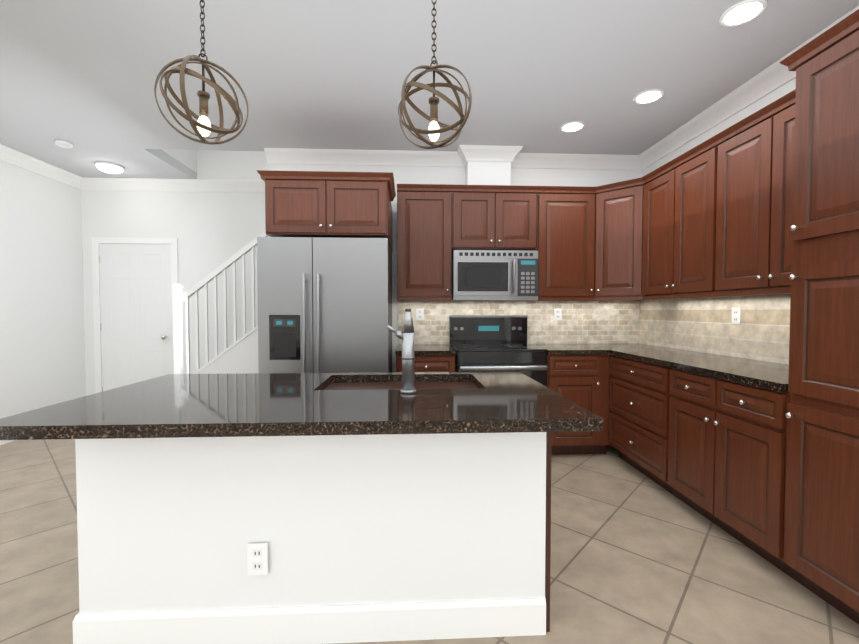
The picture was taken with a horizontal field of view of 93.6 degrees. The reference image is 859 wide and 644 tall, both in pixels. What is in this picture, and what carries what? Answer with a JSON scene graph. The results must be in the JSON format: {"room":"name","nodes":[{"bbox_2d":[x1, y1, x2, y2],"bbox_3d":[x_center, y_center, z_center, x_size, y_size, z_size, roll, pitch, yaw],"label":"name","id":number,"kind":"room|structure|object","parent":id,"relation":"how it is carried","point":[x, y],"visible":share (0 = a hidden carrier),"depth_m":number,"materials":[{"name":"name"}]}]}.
{"room":"kitchen","nodes":[
{"label":"kitchen","id":0,"kind":"room"},
{"bbox_2d":[0,160,85,444],"bbox_3d":[-3.871,-0.548,1.210,0.130,3.500,7.110,0,2,-3],"label":"wall","id":1,"kind":"structure","parent":0,"point":[42,346],"depth_m":4.11,"materials":[{"name":"white paint"}]},
{"bbox_2d":[0,144,83,189],"bbox_3d":[-3.792,-1.480,1.187,0.088,0.115,6.910,0,2,-3],"label":"crown molding","id":2,"kind":"structure","parent":1,"relation":"attached to","point":[9,155],"depth_m":4.06,"materials":[{"name":"white"}]},
{"bbox_2d":[81,150,267,395],"bbox_3d":[-2.744,-0.649,4.772,2.530,3.500,0.100,0,2,-3],"label":"wall","id":3,"kind":"structure","parent":0,"point":[211,231],"depth_m":4.71,"materials":[{"name":"white paint"}]},
{"bbox_2d":[92,237,177,392],"bbox_3d":[-3.408,0.065,4.660,0.950,2.080,0.092,0,2,-3],"label":"door","id":4,"kind":"structure","parent":3,"relation":"attached to","point":[135,280],"depth_m":4.69,"materials":[{"name":"white"}]},
{"bbox_2d":[84,177,264,191],"bbox_3d":[-2.744,-1.577,4.652,2.340,0.115,0.088,0,2,-3],"label":"crown molding","id":5,"kind":"structure","parent":3,"relation":"attached to","point":[128,184],"depth_m":4.64,"materials":[{"name":"white wood"}]},
{"bbox_2d":[0,439,858,643],"bbox_3d":[-0.804,1.227,1.410,6.270,0.060,7.110,0,2,-3],"label":"floor","id":6,"kind":"structure","parent":0,"point":[637,556],"depth_m":1.92,"materials":[{"name":"tile"}]},
{"bbox_2d":[171,230,267,373],"bbox_3d":[-2.270,0.107,4.284,1.426,2.016,0.956,0,2,-3],"label":"staircase","id":7,"kind":"structure","parent":6,"relation":"on","point":[240,356],"depth_m":3.84,"materials":[{"name":"white paint"}]},
{"bbox_2d":[72,433,551,643],"bbox_3d":[-0.427,0.752,1.818,1.749,0.865,0.688,0,2,-3],"label":"kitchen island","id":8,"kind":"object","parent":6,"relation":"on","point":[407,503],"depth_m":1.49,"materials":[{"name":"white paint"}]},
{"bbox_2d":[247,543,267,574],"bbox_3d":[-0.627,0.865,1.470,0.072,0.116,0.008,0,2,-3],"label":"outlet","id":9,"kind":"object","parent":8,"relation":"attached to","point":[257,553],"depth_m":1.47,"materials":[{"name":"white plastic"}]},
{"bbox_2d":[0,372,602,440],"bbox_3d":[-0.412,0.304,1.671,1.848,0.040,0.955,0,2,-3],"label":"island countertop","id":10,"kind":"structure","parent":8,"relation":"on","point":[164,408],"depth_m":1.35,"materials":[{"name":"black stone"}]},
{"bbox_2d":[387,309,415,393],"bbox_3d":[-0.114,0.116,1.627,0.120,0.339,0.064,0,2,-3],"label":"faucet","id":11,"kind":"object","parent":10,"relation":"on","point":[407,334],"depth_m":1.61,"materials":[{"name":"silver metal"}]},
{"bbox_2d":[328,377,475,388],"bbox_3d":[-0.131,0.412,1.895,0.749,0.212,0.424,0,2,-3],"label":"sink","id":12,"kind":"object","parent":10,"relation":"in","point":[433,382],"depth_m":2.03,"materials":[{"name":"grey metal"}]},
{"bbox_2d":[257,237,391,372],"bbox_3d":[-0.787,0.262,3.300,0.932,1.763,0.862,0,2,-3],"label":"fridge","id":13,"kind":"object","parent":6,"relation":"on","point":[324,305],"visible":0.67,"depth_m":2.92,"materials":[{"name":"grey metal"}]},
{"bbox_2d":[396,355,455,371],"bbox_3d":[-0.045,0.699,3.620,0.485,0.870,0.647,0,2,-3],"label":"base cabinet","id":14,"kind":"object","parent":6,"relation":"on","point":[422,363],"depth_m":3.29,"materials":[{"name":"brown wood"}]},
{"bbox_2d":[396,344,455,354],"bbox_3d":[-0.045,0.245,3.603,0.492,0.040,0.656,0,2,-3],"label":"countertop","id":15,"kind":"structure","parent":14,"relation":"on","point":[419,349],"depth_m":3.38,"materials":[{"name":"black stone"}]},
{"bbox_2d":[449,315,547,386],"bbox_3d":[0.584,0.539,3.611,0.752,1.190,0.714,0,2,-3],"label":"range","id":16,"kind":"object","parent":6,"relation":"on","point":[487,343],"visible":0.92,"depth_m":3.59,"materials":[{"name":"grey metal"}]},
{"bbox_2d":[546,351,603,454],"bbox_3d":[1.194,0.698,3.681,0.455,0.870,0.647,0,2,-3],"label":"base cabinet","id":17,"kind":"object","parent":6,"relation":"on","point":[584,387],"depth_m":3.36,"materials":[{"name":"brown wood"}]},
{"bbox_2d":[604,375,607,382],"bbox_3d":[1.813,0.696,3.731,0.606,0.870,0.606,0,2,-3],"label":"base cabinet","id":18,"kind":"object","parent":6,"relation":"on","point":[605,376],"depth_m":3.39,"materials":[{"name":"brown wood"}]},
{"bbox_2d":[604,375,663,487],"bbox_3d":[1.837,0.716,3.019,0.627,0.870,0.779,0,2,-3],"label":"base cabinet","id":19,"kind":"object","parent":6,"relation":"on","point":[633,413],"depth_m":2.99,"materials":[{"name":"brown wood"}]},
{"bbox_2d":[664,395,711,518],"bbox_3d":[1.866,0.733,2.429,0.627,0.870,0.404,0,2,-3],"label":"base cabinet","id":20,"kind":"object","parent":6,"relation":"on","point":[704,434],"depth_m":2.43,"materials":[{"name":"brown wood"}]},
{"bbox_2d":[708,391,800,583],"bbox_3d":[1.886,0.744,2.025,0.627,0.870,0.405,0,2,-3],"label":"base cabinet","id":21,"kind":"object","parent":6,"relation":"on","point":[747,448],"depth_m":1.98,"materials":[{"name":"brown wood"}]},
{"bbox_2d":[530,343,788,394],"bbox_3d":[1.578,0.264,2.903,1.154,0.040,2.212,0,2,-3],"label":"countertop","id":22,"kind":"structure","parent":21,"relation":"on","point":[673,371],"depth_m":2.64,"materials":[{"name":"black stone"}]},
{"bbox_2d":[779,9,858,624],"bbox_3d":[1.894,0.024,1.491,0.661,2.340,0.706,0,2,-3],"label":"pantry cabinet","id":23,"kind":"object","parent":6,"relation":"on","point":[821,546],"visible":1,"depth_m":1.62,"materials":[{"name":"brown wood"}]},
{"bbox_2d":[0,0,858,178],"bbox_3d":[-0.807,-1.974,1.370,6.070,0.860,7.010,0,2,-3],"label":"ceiling","id":24,"kind":"structure","parent":0,"point":[80,76],"depth_m":2.52,"materials":[{"name":"grey paint"}]},
{"bbox_2d":[55,139,72,147],"bbox_3d":[-3.263,-1.586,3.599,0.120,0.038,0.120,0,2,-3],"label":"smoke detector","id":25,"kind":"object","parent":24,"relation":"attached to","point":[63,143],"visible":1,"depth_m":3.57,"materials":[{"name":"white plastic"}]},
{"bbox_2d":[95,161,123,173],"bbox_3d":[-3.312,-1.594,4.177,0.240,0.088,0.240,0,2,-3],"label":"flush-mount light","id":26,"kind":"object","parent":24,"relation":"attached to","point":[110,167],"visible":1,"depth_m":4.12,"materials":[{"name":"white"}]},
{"bbox_2d":[154,0,248,144],"bbox_3d":[-0.886,-1.125,1.575,0.297,0.844,0.307,0,2,-3],"label":"pendant light","id":27,"kind":"object","parent":24,"relation":"hanging from","point":[205,126],"visible":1,"depth_m":1.57,"materials":[{"name":"brown wood"}]},
{"bbox_2d":[398,0,471,148],"bbox_3d":[0.018,-1.127,1.619,0.292,0.844,0.279,0,2,-3],"label":"pendant light","id":28,"kind":"object","parent":24,"relation":"hanging from","point":[433,131],"visible":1,"depth_m":1.61,"materials":[{"name":"brown wood"}]},
{"bbox_2d":[560,121,584,132],"bbox_3d":[1.167,-1.593,3.295,0.194,0.012,0.194,0,2,-3],"label":"recessed light","id":29,"kind":"object","parent":24,"relation":"in","point":[572,126],"visible":0.98,"depth_m":3.28,"materials":[{"name":"white"}]},
{"bbox_2d":[633,89,663,103],"bbox_3d":[1.537,-1.581,2.833,0.194,0.012,0.194,0,2,-3],"label":"recessed light","id":30,"kind":"object","parent":24,"relation":"in","point":[649,96],"visible":1,"depth_m":2.82,"materials":[{"name":"white"}]},
{"bbox_2d":[719,0,767,26],"bbox_3d":[1.579,-1.558,2.034,0.194,0.012,0.194,0,2,-3],"label":"recessed light","id":31,"kind":"object","parent":24,"relation":"in","point":[742,12],"visible":1,"depth_m":2.03,"materials":[{"name":"white"}]},
{"bbox_2d":[268,164,641,371],"bbox_3d":[0.284,-0.626,3.977,3.640,3.500,0.100,0,2,-3],"label":"wall","id":32,"kind":"structure","parent":0,"point":[519,176],"depth_m":3.89,"materials":[{"name":"white paint"}]},
{"bbox_2d":[256,170,395,251],"bbox_3d":[-0.781,-0.885,3.399,0.986,0.450,0.928,0,2,-3],"label":"upper cabinet","id":33,"kind":"object","parent":32,"relation":"attached to","point":[323,204],"visible":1,"depth_m":2.97,"materials":[{"name":"brown wood"}]},
{"bbox_2d":[264,148,465,166],"bbox_3d":[-0.590,-1.553,3.800,1.880,0.115,0.117,0,2,-3],"label":"crown molding","id":34,"kind":"structure","parent":32,"relation":"attached to","point":[273,155],"depth_m":3.81,"materials":[{"name":"white"}]},
{"bbox_2d":[397,184,452,300],"bbox_3d":[-0.052,-0.716,3.732,0.485,0.985,0.344,0,2,-3],"label":"upper cabinet","id":35,"kind":"object","parent":32,"relation":"attached to","point":[424,211],"depth_m":3.56,"materials":[{"name":"brown wood"}]},
{"bbox_2d":[453,185,496,249],"bbox_3d":[0.385,-0.935,3.747,0.380,0.549,0.344,0,2,-3],"label":"upper cabinet","id":36,"kind":"object","parent":32,"relation":"attached to","point":[474,206],"depth_m":3.58,"materials":[{"name":"brown wood"}]},
{"bbox_2d":[452,250,538,300],"bbox_3d":[0.578,-0.416,3.709,0.752,0.435,0.452,0,2,-3],"label":"microwave","id":37,"kind":"object","parent":36,"relation":"attached to","point":[494,275],"visible":1,"depth_m":3.54,"materials":[{"name":"grey metal"}]},
{"bbox_2d":[398,300,637,343],"bbox_3d":[0.898,-0.013,3.969,2.413,0.455,0.009,0,2,-3],"label":"backsplash","id":38,"kind":"structure","parent":32,"relation":"attached to","point":[582,322],"depth_m":3.98,"materials":[{"name":"beige tile"}]},
{"bbox_2d":[416,308,423,319],"bbox_3d":[-0.092,-0.074,3.909,0.072,0.116,0.008,0,2,-3],"label":"electrical outlet","id":39,"kind":"object","parent":38,"relation":"attached to","point":[419,313],"visible":1,"depth_m":3.91,"materials":[{"name":"white plastic"}]},
{"bbox_2d":[554,308,561,319],"bbox_3d":[1.266,-0.076,3.975,0.072,0.116,0.008,0,2,-3],"label":"electrical outlet","id":40,"kind":"object","parent":38,"relation":"attached to","point":[557,313],"visible":1,"depth_m":3.97,"materials":[{"name":"white plastic"}]},
{"bbox_2d":[497,185,540,250],"bbox_3d":[0.764,-0.935,3.766,0.380,0.549,0.344,0,2,-3],"label":"upper cabinet","id":41,"kind":"object","parent":32,"relation":"attached to","point":[518,207],"depth_m":3.60,"materials":[{"name":"brown wood"}]},
{"bbox_2d":[533,186,596,300],"bbox_3d":[1.225,-0.718,3.795,0.532,0.985,0.344,0,2,-3],"label":"upper cabinet","id":42,"kind":"object","parent":32,"relation":"attached to","point":[568,213],"depth_m":3.62,"materials":[{"name":"brown wood"}]},
{"bbox_2d":[511,153,639,169],"bbox_3d":[1.381,-1.556,3.896,1.254,0.115,0.117,0,2,-3],"label":"crown molding","id":43,"kind":"structure","parent":32,"relation":"attached to","point":[531,160],"depth_m":3.91,"materials":[{"name":"white"}]},
{"bbox_2d":[593,184,608,296],"bbox_3d":[1.645,-0.716,3.508,0.281,0.973,0.281,0,2,-3],"label":"upper cabinet","id":44,"kind":"object","parent":32,"relation":"attached to","point":[601,226],"depth_m":3.59,"materials":[{"name":"brown wood"}]},
{"bbox_2d":[593,178,668,300],"bbox_3d":[1.806,-0.715,3.685,0.619,0.985,0.620,0,2,-3],"label":"upper cabinet","id":45,"kind":"object","parent":32,"relation":"attached to","point":[624,196],"depth_m":3.46,"materials":[{"name":"brown wood"}]},
{"bbox_2d":[465,161,510,184],"bbox_3d":[0.553,-1.414,3.839,0.406,0.398,0.157,0,2,-3],"label":"wall","id":46,"kind":"structure","parent":0,"point":[486,173],"depth_m":3.76,"materials":[{"name":"white paint"}]},
{"bbox_2d":[456,145,523,164],"bbox_3d":[0.559,-1.551,3.718,0.582,0.115,0.098,0,2,-3],"label":"crown molding","id":47,"kind":"structure","parent":46,"relation":"attached to","point":[483,153],"depth_m":3.72,"materials":[{"name":"white"}]},
{"bbox_2d":[642,78,795,176],"bbox_3d":[2.300,-0.164,1.050,0.100,2.740,6.167,0,2,-3],"label":"wall","id":48,"kind":"structure","parent":0,"point":[774,95],"depth_m":2.91,"materials":[{"name":"white paint"}]},
{"bbox_2d":[641,161,672,296],"bbox_3d":[1.967,-0.701,3.183,0.347,0.985,0.399,0,2,-3],"label":"upper cabinet","id":49,"kind":"object","parent":48,"relation":"attached to","point":[657,186],"depth_m":3.19,"materials":[{"name":"brown wood"}]},
{"bbox_2d":[669,137,756,296],"bbox_3d":[1.987,-0.690,2.783,0.347,0.985,0.401,0,2,-3],"label":"upper cabinet","id":50,"kind":"object","parent":48,"relation":"attached to","point":[712,216],"depth_m":2.79,"materials":[{"name":"brown wood"}]},
{"bbox_2d":[638,293,790,364],"bbox_3d":[2.152,0.016,2.913,0.011,0.455,2.190,0,2,-3],"label":"backsplash","id":51,"kind":"structure","parent":48,"relation":"attached to","point":[761,332],"depth_m":2.96,"materials":[{"name":"beige tile"}]},
{"bbox_2d":[732,307,740,323],"bbox_3d":[2.148,-0.044,2.825,0.008,0.116,0.072,0,2,-3],"label":"electrical outlet","id":52,"kind":"object","parent":48,"relation":"attached to","point":[736,315],"visible":1,"depth_m":2.82,"materials":[{"name":"white plastic"}]},
{"bbox_2d":[709,105,768,292],"bbox_3d":[2.006,-0.679,2.385,0.347,0.985,0.398,0,2,-3],"label":"upper cabinet","id":53,"kind":"object","parent":48,"relation":"attached to","point":[737,223],"depth_m":2.39,"materials":[{"name":"brown wood"}]},
{"bbox_2d":[632,5,858,169],"bbox_3d":[2.206,-1.475,1.009,0.088,0.115,5.967,0,2,-3],"label":"crown molding","id":54,"kind":"structure","parent":48,"relation":"attached to","point":[769,79],"depth_m":2.85,"materials":[{"name":"white"}]},
{"bbox_2d":[765,89,795,292],"bbox_3d":[2.026,-0.667,1.987,0.347,0.985,0.398,0,2,-3],"label":"upper cabinet","id":55,"kind":"object","parent":48,"relation":"attached to","point":[779,150],"depth_m":2.13,"materials":[{"name":"brown wood"}]}
]}

